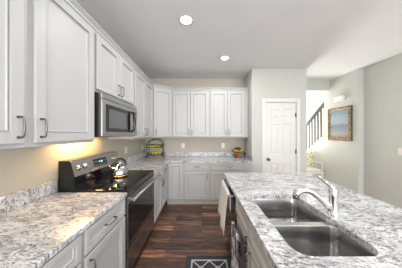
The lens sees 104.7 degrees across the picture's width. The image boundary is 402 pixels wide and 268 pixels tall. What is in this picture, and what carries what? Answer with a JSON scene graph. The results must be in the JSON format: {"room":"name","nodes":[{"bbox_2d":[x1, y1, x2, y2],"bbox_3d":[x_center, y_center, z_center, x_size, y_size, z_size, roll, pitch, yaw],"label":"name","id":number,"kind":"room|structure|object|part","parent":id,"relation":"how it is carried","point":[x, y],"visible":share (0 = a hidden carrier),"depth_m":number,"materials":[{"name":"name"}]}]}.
{"room":"kitchen","nodes":[
{"label":"kitchen","id":0,"kind":"room"},
{"bbox_2d":[0,137,145,196],"bbox_3d":[-1.370,0.052,-1.435,0.100,2.695,10.130,0,0,0],"label":"wall","id":1,"kind":"structure","parent":0,"point":[21,168],"depth_m":1.29,"materials":[{"name":"paint"}]},
{"bbox_2d":[0,0,27,148],"bbox_3d":[-1.112,-0.425,0.420,0.414,0.994,0.879,0,0,0],"label":"upper cabinet","id":2,"kind":"object","parent":1,"relation":"attached to","point":[13,13],"visible":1,"depth_m":0.78,"materials":[{"name":"paint"}]},
{"bbox_3d":[-0.924,-0.035,0.795,0.038,0.119,0.014,0,0,0],"label":"handle","id":3,"kind":"part","parent":2,"relation":"part of","materials":[{"name":"silver metal"}]},
{"bbox_2d":[0,180,55,213],"bbox_3d":[-1.308,0.464,0.682,0.020,0.112,1.404,0,0,0],"label":"backsplash","id":4,"kind":"structure","parent":1,"relation":"attached to","point":[8,202],"depth_m":1.14,"materials":[{"name":"stone"}]},
{"bbox_2d":[28,0,93,146],"bbox_3d":[-1.112,-0.425,1.119,0.414,0.994,0.517,0,0,0],"label":"upper cabinet","id":5,"kind":"object","parent":1,"relation":"attached to","point":[60,42],"visible":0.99,"depth_m":1.03,"materials":[{"name":"paint"}]},
{"bbox_3d":[-0.924,-0.035,0.908,0.038,0.119,0.014,0,0,0],"label":"handle","id":6,"kind":"part","parent":5,"relation":"part of","materials":[{"name":"silver metal"}]},
{"bbox_2d":[94,31,133,104],"bbox_3d":[-1.112,-0.653,1.778,0.414,0.537,0.798,0,0,0],"label":"upper cabinet","id":7,"kind":"object","parent":1,"relation":"attached to","point":[113,75],"visible":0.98,"depth_m":1.64,"materials":[{"name":"paint"}]},
{"bbox_3d":[-0.954,-0.658,1.587,0.022,0.503,0.379,0,0,0],"label":"door","id":8,"kind":"part","parent":7,"relation":"part of","materials":[{"name":"paint"}]},
{"bbox_2d":[94,92,136,136],"bbox_3d":[-1.081,-0.173,1.778,0.472,0.408,0.757,0,0,0],"label":"microwave","id":9,"kind":"object","parent":7,"relation":"attached to","point":[113,117],"visible":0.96,"depth_m":1.57,"materials":[{"name":"silver metal"}]},
{"bbox_3d":[-0.876,-0.153,1.979,0.064,0.273,0.036,0,0,-20],"label":"handle","id":10,"kind":"part","parent":9,"relation":"part of","materials":[{"name":"black"}]},
{"bbox_3d":[-0.901,-0.155,2.085,0.004,0.275,0.100,0,0,0],"label":"control panel","id":11,"kind":"part","parent":9,"relation":"part of","materials":[{"name":"silver metal"}]},
{"bbox_3d":[-0.954,-0.658,1.971,0.022,0.503,0.378,0,0,0],"label":"door","id":12,"kind":"part","parent":7,"relation":"part of","materials":[{"name":"paint"}]},
{"bbox_2d":[108,70,152,138],"bbox_3d":[-1.112,-0.425,2.599,0.414,0.994,0.840,0,0,0],"label":"upper cabinet","id":13,"kind":"object","parent":1,"relation":"attached to","point":[143,90],"visible":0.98,"depth_m":2.49,"materials":[{"name":"paint"}]},
{"bbox_3d":[-0.954,-0.430,2.398,0.022,0.960,0.402,0,0,0],"label":"door","id":14,"kind":"part","parent":13,"relation":"part of","materials":[{"name":"paint"}]},
{"bbox_3d":[-0.954,-0.430,2.804,0.022,0.960,0.397,0,0,0],"label":"door","id":15,"kind":"part","parent":13,"relation":"part of","materials":[{"name":"paint"}]},
{"bbox_2d":[119,152,145,164],"bbox_3d":[-1.308,0.467,2.894,0.020,0.104,1.425,0,0,0],"label":"backsplash","id":16,"kind":"structure","parent":1,"relation":"attached to","point":[133,158],"depth_m":2.94,"materials":[{"name":"stone"}]},
{"bbox_2d":[135,201,230,267],"bbox_3d":[1.465,1.450,-0.400,5.770,0.100,12.400,0,0,0],"label":"floor","id":17,"kind":"structure","parent":0,"point":[180,231],"depth_m":2.10,"materials":[{"name":"brown wood"}]},
{"bbox_2d":[40,235,80,267],"bbox_3d":[-0.977,0.976,0.440,0.683,0.848,0.879,0,0,0],"label":"base cabinet","id":18,"kind":"object","parent":17,"relation":"on","point":[69,256],"visible":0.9,"depth_m":0.79,"materials":[{"name":"paint"}]},
{"bbox_2d":[0,180,126,267],"bbox_3d":[-0.992,0.479,0.682,0.653,0.142,1.404,0,0,0],"label":"countertop","id":19,"kind":"structure","parent":18,"relation":"on","point":[37,222],"depth_m":0.95,"materials":[{"name":"stone"}]},
{"bbox_2d":[80,198,124,267],"bbox_3d":[-0.977,0.976,1.131,0.683,0.848,0.499,0,0,0],"label":"base cabinet","id":20,"kind":"object","parent":17,"relation":"on","point":[103,242],"visible":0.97,"depth_m":1.10,"materials":[{"name":"paint"}]},
{"bbox_3d":[-0.684,0.995,1.132,0.022,0.540,0.462,0,0,0],"label":"door","id":21,"kind":"part","parent":20,"relation":"part of","materials":[{"name":"paint"}]},
{"bbox_2d":[58,152,156,267],"bbox_3d":[-0.957,0.823,1.783,0.686,1.155,0.780,0,0,0],"label":"range","id":22,"kind":"object","parent":17,"relation":"on","point":[90,173],"visible":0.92,"depth_m":1.58,"materials":[{"name":"black"}]},
{"bbox_3d":[-1.169,0.319,1.783,0.045,0.142,0.760,0,0,0],"label":"control panel","id":23,"kind":"part","parent":22,"relation":"part of","materials":[{"name":"silver metal"}]},
{"bbox_2d":[67,170,153,191],"bbox_3d":[-0.942,0.512,1.783,0.547,0.018,0.780,0,0,0],"label":"cooktop","id":24,"kind":"object","parent":22,"relation":"in","point":[105,183],"depth_m":1.58,"materials":[{"name":"black glass"}]},
{"bbox_2d":[109,158,127,177],"bbox_3d":[-0.985,0.392,1.855,0.188,0.222,0.188,0,0,8],"label":"kettle","id":25,"kind":"object","parent":22,"relation":"on","point":[120,170],"visible":1,"depth_m":1.80,"materials":[{"name":"silver metal"}]},
{"bbox_3d":[-0.985,0.335,1.855,0.156,0.108,0.023,0,0,-40],"label":"handle","id":26,"kind":"part","parent":25,"relation":"part of","materials":[{"name":"black"}]},
{"bbox_3d":[-0.680,1.177,1.783,0.020,0.205,0.764,0,0,0],"label":"storage drawer","id":27,"kind":"part","parent":22,"relation":"part of","materials":[{"name":"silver metal"}]},
{"bbox_3d":[-0.679,0.818,1.783,0.022,0.495,0.764,0,0,0],"label":"oven door","id":28,"kind":"part","parent":22,"relation":"part of","materials":[{"name":"black glass"}]},
{"bbox_3d":[-0.681,0.543,1.783,0.018,0.044,0.772,0,0,0],"label":"rail","id":29,"kind":"part","parent":22,"relation":"part of","materials":[{"name":"black"}]},
{"bbox_3d":[-0.641,0.605,1.783,0.055,0.029,0.712,0,0,0],"label":"oven handle","id":30,"kind":"part","parent":22,"relation":"part of","materials":[{"name":"silver metal"}]},
{"bbox_2d":[154,163,166,222],"bbox_3d":[-0.977,0.976,2.586,0.683,0.848,0.809,0,0,0],"label":"base cabinet","id":31,"kind":"object","parent":17,"relation":"on","point":[160,184],"visible":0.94,"depth_m":2.51,"materials":[{"name":"paint"}]},
{"bbox_3d":[-0.684,0.633,2.400,0.022,0.143,0.402,0,0,0],"label":"drawer","id":32,"kind":"part","parent":31,"relation":"part of","materials":[{"name":"paint"}]},
{"bbox_3d":[-0.684,0.995,2.400,0.022,0.540,0.402,0,0,0],"label":"door","id":33,"kind":"part","parent":31,"relation":"part of","materials":[{"name":"paint"}]},
{"bbox_3d":[-0.684,0.995,2.790,0.022,0.540,0.362,0,0,0],"label":"door","id":34,"kind":"part","parent":31,"relation":"part of","materials":[{"name":"paint"}]},
{"bbox_3d":[-0.684,0.633,2.790,0.022,0.143,0.362,0,0,0],"label":"drawer","id":35,"kind":"part","parent":31,"relation":"part of","materials":[{"name":"paint"}]},
{"bbox_2d":[119,152,252,172],"bbox_3d":[-0.165,0.482,2.905,2.306,0.135,1.446,0,0,0],"label":"countertop","id":36,"kind":"structure","parent":31,"relation":"on","point":[136,162],"depth_m":3.16,"materials":[{"name":"stone"}]},
{"bbox_2d":[145,138,164,157],"bbox_3d":[-1.015,0.307,3.390,0.402,0.418,0.217,0,0,-7],"label":"wire rack","id":37,"kind":"object","parent":36,"relation":"on","point":[162,144],"visible":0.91,"depth_m":3.29,"materials":[{"name":"grey metal"}]},
{"bbox_2d":[147,144,163,147],"bbox_3d":[-1.015,0.263,3.390,0.334,0.054,0.217,0,0,-7],"label":"tray","id":38,"kind":"object","parent":37,"relation":"on","point":[161,146],"depth_m":3.29,"materials":[{"name":"grey metal"}]},
{"bbox_2d":[147,152,163,155],"bbox_3d":[-1.015,0.435,3.390,0.334,0.049,0.217,0,0,-7],"label":"tray","id":39,"kind":"object","parent":37,"relation":"on","point":[150,153],"depth_m":3.29,"materials":[{"name":"grey metal"}]},
{"bbox_2d":[231,150,244,157],"bbox_3d":[0.797,0.442,3.420,0.304,0.155,0.304,0,0,0],"label":"pedestal bowl","id":40,"kind":"object","parent":36,"relation":"on","point":[237,152],"visible":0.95,"depth_m":3.36,"materials":[{"name":"ceramic"}]},
{"bbox_2d":[167,163,183,203],"bbox_3d":[-0.522,0.976,3.313,0.339,0.848,0.630,0,0,0],"label":"base cabinet","id":41,"kind":"object","parent":17,"relation":"on","point":[175,171],"visible":0.89,"depth_m":3.01,"materials":[{"name":"paint"}]},
{"bbox_2d":[184,163,209,203],"bbox_3d":[-0.101,0.976,3.294,0.499,0.848,0.668,0,0,0],"label":"base cabinet","id":42,"kind":"object","parent":17,"relation":"on","point":[196,175],"visible":0.98,"depth_m":3.01,"materials":[{"name":"paint"}]},
{"bbox_3d":[-0.097,0.633,3.009,0.468,0.143,0.022,0,0,0],"label":"drawer","id":43,"kind":"part","parent":42,"relation":"part of","materials":[{"name":"paint"}]},
{"bbox_3d":[-0.097,0.995,3.009,0.468,0.540,0.022,0,0,0],"label":"door","id":44,"kind":"part","parent":42,"relation":"part of","materials":[{"name":"paint"}]},
{"bbox_2d":[185,256,230,267],"bbox_3d":[0.078,1.395,1.330,0.506,0.010,0.880,0,0,0],"label":"rug","id":45,"kind":"object","parent":17,"relation":"on","point":[191,261],"visible":0.98,"depth_m":1.68,"materials":[{"name":"grey fabric"}]},
{"bbox_2d":[221,178,235,252],"bbox_3d":[0.571,0.976,1.743,0.639,0.842,0.594,0,0,0],"label":"dishwasher","id":46,"kind":"object","parent":17,"relation":"on","point":[233,198],"visible":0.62,"depth_m":1.74,"materials":[{"name":"black"}]},
{"bbox_2d":[218,180,230,235],"bbox_3d":[0.235,0.782,1.725,0.092,0.407,0.451,0,0,0],"label":"dish towel","id":47,"kind":"object","parent":46,"relation":"hanging from","point":[224,199],"visible":0.98,"depth_m":1.62,"materials":[{"name":"white fabric"}]},
{"bbox_3d":[0.320,0.980,1.743,0.024,0.630,0.594,0,0,0],"label":"door","id":48,"kind":"part","parent":46,"relation":"part of","materials":[{"name":"silver metal"}]},
{"bbox_2d":[209,163,252,203],"bbox_3d":[0.568,0.976,3.294,0.834,0.848,0.668,0,0,0],"label":"base cabinet","id":49,"kind":"object","parent":17,"relation":"on","point":[217,170],"visible":0.48,"depth_m":3.01,"materials":[{"name":"paint"}]},
{"bbox_3d":[0.343,0.995,3.009,0.342,0.540,0.022,0,0,0],"label":"door","id":50,"kind":"part","parent":49,"relation":"part of","materials":[{"name":"paint"}]},
{"bbox_3d":[0.518,0.633,3.009,0.693,0.143,0.022,0,0,0],"label":"drawer","id":51,"kind":"part","parent":49,"relation":"part of","materials":[{"name":"paint"}]},
{"bbox_3d":[0.694,0.995,3.009,0.343,0.540,0.022,0,0,0],"label":"door","id":52,"kind":"part","parent":49,"relation":"part of","materials":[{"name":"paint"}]},
{"bbox_2d":[236,199,272,267],"bbox_3d":[0.590,0.976,1.020,0.640,0.848,0.839,0,0,0],"label":"base cabinet","id":53,"kind":"object","parent":17,"relation":"on","point":[255,256],"visible":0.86,"depth_m":1.00,"materials":[{"name":"paint"}]},
{"bbox_2d":[229,214,246,258],"bbox_3d":[0.283,0.783,1.220,0.085,0.154,0.320,0,0,0],"label":"towel bar","id":54,"kind":"object","parent":53,"relation":"attached to","point":[239,243],"visible":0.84,"depth_m":1.07,"materials":[{"name":"grey metal"}]},
{"bbox_2d":[231,220,241,267],"bbox_3d":[0.259,0.944,1.210,0.037,0.393,0.261,0,0,0],"label":"patterned towel","id":55,"kind":"object","parent":54,"relation":"hanging from","point":[236,259],"visible":0.99,"depth_m":1.17,"materials":[{"name":"grey fabric"}]},
{"bbox_3d":[0.319,0.633,1.224,0.022,0.143,0.397,0,0,0],"label":"drawer","id":56,"kind":"part","parent":53,"relation":"part of","materials":[{"name":"paint"}]},
{"bbox_3d":[0.319,0.995,1.224,0.022,0.540,0.397,0,0,0],"label":"door","id":57,"kind":"part","parent":53,"relation":"part of","materials":[{"name":"paint"}]},
{"bbox_3d":[0.319,0.995,0.817,0.022,0.540,0.397,0,0,0],"label":"door","id":58,"kind":"part","parent":53,"relation":"part of","materials":[{"name":"paint"}]},
{"bbox_3d":[0.319,0.633,0.817,0.022,0.143,0.397,0,0,0],"label":"drawer","id":59,"kind":"part","parent":53,"relation":"part of","materials":[{"name":"paint"}]},
{"bbox_2d":[307,149,323,177],"bbox_3d":[2.790,0.907,4.116,0.556,0.985,0.452,0,0,0],"label":"armchair","id":60,"kind":"object","parent":17,"relation":"on","point":[308,150],"visible":0.21,"depth_m":3.90,"materials":[{"name":"beige wood"}]},
{"bbox_2d":[307,167,321,171],"bbox_3d":[2.790,0.926,4.098,0.470,0.053,0.375,0,0,0],"label":"seat cushion","id":61,"kind":"object","parent":60,"relation":"on","point":[309,169],"visible":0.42,"depth_m":3.93,"materials":[{"name":"white fabric"}]},
{"bbox_2d":[307,152,314,166],"bbox_3d":[2.790,0.685,4.205,0.470,0.398,0.165,0,0,0],"label":"cushion","id":62,"kind":"object","parent":61,"relation":"on","point":[310,158],"visible":0.48,"depth_m":4.15,"materials":[{"name":"beige fabric"}]},
{"bbox_3d":[2.790,0.978,4.115,0.540,0.045,0.450,0,0,0],"label":"seat","id":63,"kind":"part","parent":60,"relation":"part of","materials":[{"name":"beige fabric"}]},
{"bbox_3d":[0.715,0.976,0.883,0.770,0.848,2.365,0,0,0],"label":"kitchen island","id":64,"kind":"object","parent":17,"relation":"on","visible":0},
{"bbox_2d":[224,173,401,267],"bbox_3d":[0.842,0.535,0.870,1.096,0.030,2.440,0,0,0],"label":"island countertop","id":65,"kind":"structure","parent":64,"relation":"on","point":[376,224],"depth_m":0.94,"materials":[{"name":"stone"}]},
{"bbox_2d":[253,198,375,255],"bbox_3d":[0.600,0.658,0.990,0.460,0.216,0.734,0,0,0],"label":"sink","id":66,"kind":"object","parent":65,"relation":"in","point":[313,235],"visible":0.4,"depth_m":0.93,"materials":[{"name":"silver metal"}]},
{"bbox_2d":[266,216,298,221],"bbox_3d":[0.600,0.701,1.147,0.281,0.076,0.219,0,0,0],"label":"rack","id":67,"kind":"object","parent":66,"relation":"in","point":[266,216],"visible":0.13,"depth_m":1.25,"materials":[{"name":"grey metal"}]},
{"bbox_2d":[253,198,325,221],"bbox_3d":[0.600,0.646,1.147,0.396,0.191,0.357,0,0,0],"label":"basin","id":68,"kind":"object","parent":66,"relation":"in","point":[269,206],"depth_m":1.31,"materials":[{"name":"silver metal"}]},
{"bbox_2d":[274,225,375,255],"bbox_3d":[0.600,0.658,0.795,0.396,0.216,0.280,0,0,0],"label":"basin","id":69,"kind":"object","parent":66,"relation":"in","point":[310,240],"depth_m":0.93,"materials":[{"name":"silver metal"}]},
{"bbox_2d":[292,175,339,216],"bbox_3d":[0.736,0.403,1.030,0.296,0.232,0.119,0,0,0],"label":"faucet","id":70,"kind":"object","parent":65,"relation":"on","point":[331,205],"visible":1,"depth_m":0.99,"materials":[{"name":"silver metal"}]},
{"bbox_3d":[0.722,0.422,1.005,0.268,0.164,0.043,0,0,0],"label":"spout","id":71,"kind":"part","parent":70,"relation":"part of","materials":[{"name":"silver metal"}]},
{"bbox_3d":[0.832,0.327,1.041,0.033,0.079,0.107,0,0,-29],"label":"lever","id":72,"kind":"part","parent":70,"relation":"part of","materials":[{"name":"silver metal"}]},
{"bbox_2d":[146,79,243,171],"bbox_3d":[-0.215,0.052,3.680,2.410,2.695,0.100,0,0,0],"label":"wall","id":73,"kind":"structure","parent":0,"point":[171,144],"depth_m":3.63,"materials":[{"name":"paint"}]},
{"bbox_2d":[152,87,171,137],"bbox_3d":[-0.979,-0.425,3.318,0.678,0.994,0.620,0,0,0],"label":"upper cabinet","id":74,"kind":"object","parent":73,"relation":"attached to","point":[162,98],"visible":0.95,"depth_m":3.15,"materials":[{"name":"paint"}]},
{"bbox_2d":[172,91,208,136],"bbox_3d":[-0.240,-0.425,3.440,0.796,0.994,0.378,0,0,0],"label":"upper cabinet","id":75,"kind":"object","parent":73,"relation":"attached to","point":[190,109],"visible":0.99,"depth_m":3.30,"materials":[{"name":"paint"}]},
{"bbox_3d":[-0.433,-0.430,3.300,0.368,0.960,0.022,0,0,0],"label":"door","id":76,"kind":"part","parent":75,"relation":"part of","materials":[{"name":"paint"}]},
{"bbox_3d":[-0.051,-0.430,3.300,0.380,0.960,0.022,0,0,0],"label":"door","id":77,"kind":"part","parent":75,"relation":"part of","materials":[{"name":"paint"}]},
{"bbox_2d":[147,152,243,155],"bbox_3d":[-0.165,0.467,3.618,2.306,0.104,0.020,0,0,0],"label":"backsplash","id":78,"kind":"structure","parent":73,"relation":"attached to","point":[166,153],"depth_m":3.61,"materials":[{"name":"stone"}]},
{"bbox_2d":[209,91,247,136],"bbox_3d":[0.572,-0.425,3.440,0.825,0.994,0.378,0,0,0],"label":"upper cabinet","id":79,"kind":"object","parent":73,"relation":"attached to","point":[228,110],"visible":0.99,"depth_m":3.30,"materials":[{"name":"paint"}]},
{"bbox_3d":[0.358,-0.430,3.300,0.355,0.960,0.022,0,0,0],"label":"door","id":80,"kind":"part","parent":79,"relation":"part of","materials":[{"name":"paint"}]},
{"bbox_3d":[0.722,-0.430,3.300,0.355,0.960,0.022,0,0,0],"label":"door","id":81,"kind":"part","parent":79,"relation":"part of","materials":[{"name":"paint"}]},
{"bbox_2d":[76,0,401,79],"bbox_3d":[1.465,-1.795,-0.400,5.770,1.000,12.400,0,0,0],"label":"ceiling","id":82,"kind":"structure","parent":0,"point":[330,39],"depth_m":2.00,"materials":[{"name":"paint"}]},
{"bbox_2d":[178,14,193,25],"bbox_3d":[-0.180,-1.291,1.760,0.190,0.006,0.190,0,0,0],"label":"recessed light","id":83,"kind":"object","parent":82,"relation":"in","point":[187,19],"visible":1,"depth_m":1.75,"materials":[{"name":"glass"}]},
{"bbox_2d":[219,55,230,60],"bbox_3d":[0.390,-1.291,2.640,0.190,0.006,0.190,0,0,0],"label":"recessed light","id":84,"kind":"object","parent":82,"relation":"in","point":[224,57],"visible":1,"depth_m":2.63,"materials":[{"name":"glass"}]},
{"bbox_2d":[244,72,249,153],"bbox_3d":[1.040,0.052,3.460,0.100,2.695,0.540,0,0,0],"label":"wall","id":85,"kind":"structure","parent":0,"point":[247,78],"depth_m":3.30,"materials":[{"name":"paint"}]},
{"bbox_2d":[63,0,248,90],"bbox_3d":[0.000,-0.952,1.655,1.970,0.058,3.350,0,0,0],"label":"trim","id":86,"kind":"structure","parent":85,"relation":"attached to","point":[73,4],"depth_m":1.77,"materials":[{"name":"paint"}]},
{"bbox_2d":[244,152,252,160],"bbox_3d":[0.978,0.467,3.301,0.020,0.104,0.612,0,0,0],"label":"backsplash","id":87,"kind":"structure","parent":85,"relation":"attached to","point":[249,156],"depth_m":3.23,"materials":[{"name":"stone"}]},
{"bbox_2d":[250,69,306,172],"bbox_3d":[1.538,0.052,3.140,1.095,2.695,0.100,0,0,0],"label":"wall","id":88,"kind":"structure","parent":0,"point":[264,83],"depth_m":3.09,"materials":[{"name":"paint"}]},
{"bbox_2d":[265,103,295,172],"bbox_3d":[1.575,0.380,3.086,0.619,2.020,0.102,0,0,0],"label":"door","id":89,"kind":"structure","parent":88,"relation":"in","point":[280,118],"depth_m":3.10,"materials":[{"name":"paint"}]},
{"bbox_2d":[262,98,299,172],"bbox_3d":[1.570,0.347,3.131,0.760,2.105,0.118,0,0,0],"label":"trim","id":90,"kind":"structure","parent":88,"relation":"attached to","point":[264,100],"depth_m":3.07,"materials":[{"name":"paint"}]},
{"bbox_2d":[307,92,317,148],"bbox_3d":[3.118,-0.398,5.750,2.265,3.595,0.100,0,0,0],"label":"wall","id":91,"kind":"structure","parent":0,"point":[312,97],"depth_m":5.70,"materials":[{"name":"paint"}]},
{"bbox_2d":[307,80,329,91],"bbox_3d":[2.583,-1.621,3.790,0.995,1.148,0.120,0,0,0],"label":"wall header","id":92,"kind":"structure","parent":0,"point":[312,85],"depth_m":3.73,"materials":[{"name":"paint"}]},
{"bbox_2d":[318,92,323,138],"bbox_3d":[4.300,-0.398,4.375,0.100,3.595,2.650,0,0,0],"label":"wall","id":93,"kind":"structure","parent":0,"point":[320,94],"depth_m":5.56,"materials":[{"name":"paint"}]},
{"bbox_2d":[311,68,363,193],"bbox_3d":[3.130,-0.398,4.250,0.100,3.595,2.400,0,0,0],"label":"wall","id":94,"kind":"structure","parent":0,"point":[343,161],"depth_m":3.30,"materials":[{"name":"paint"}]},
{"bbox_2d":[333,95,344,101],"bbox_3d":[3.054,-0.787,3.460,0.052,0.110,0.250,0,0,0],"label":"door chime","id":95,"kind":"object","parent":94,"relation":"attached to","point":[342,97],"visible":1,"depth_m":3.41,"materials":[{"name":"white plastic"}]},
{"bbox_2d":[328,105,351,140],"bbox_3d":[3.058,-0.225,3.470,0.042,0.742,0.596,0,0,0],"label":"framed painting","id":96,"kind":"object","parent":94,"relation":"attached to","point":[340,118],"visible":1,"depth_m":3.43,"materials":[{"name":"gold"}]},
{"bbox_3d":[3.130,0.614,4.681,0.124,1.158,1.538,0,0,0],"label":"trim","id":97,"kind":"structure","parent":94,"relation":"attached to","visible":0},
{"bbox_2d":[307,102,323,148],"bbox_3d":[3.130,0.145,4.666,0.064,1.986,1.498,0,0,0],"label":"stair railing","id":98,"kind":"object","parent":97,"relation":"on","point":[321,107],"visible":0.3,"depth_m":4.29,"materials":[{"name":"grey paint"}]},
{"bbox_3d":[3.130,-0.262,4.666,0.064,1.171,1.498,0,0,0],"label":"handrail","id":99,"kind":"part","parent":98,"relation":"part of","materials":[{"name":"grey paint"}]},
{"bbox_2d":[364,53,401,208],"bbox_3d":[3.230,0.052,-1.725,0.100,2.695,9.550,0,0,0],"label":"wall","id":100,"kind":"structure","parent":0,"point":[382,79],"depth_m":2.73,"materials":[{"name":"paint"}]}
]}

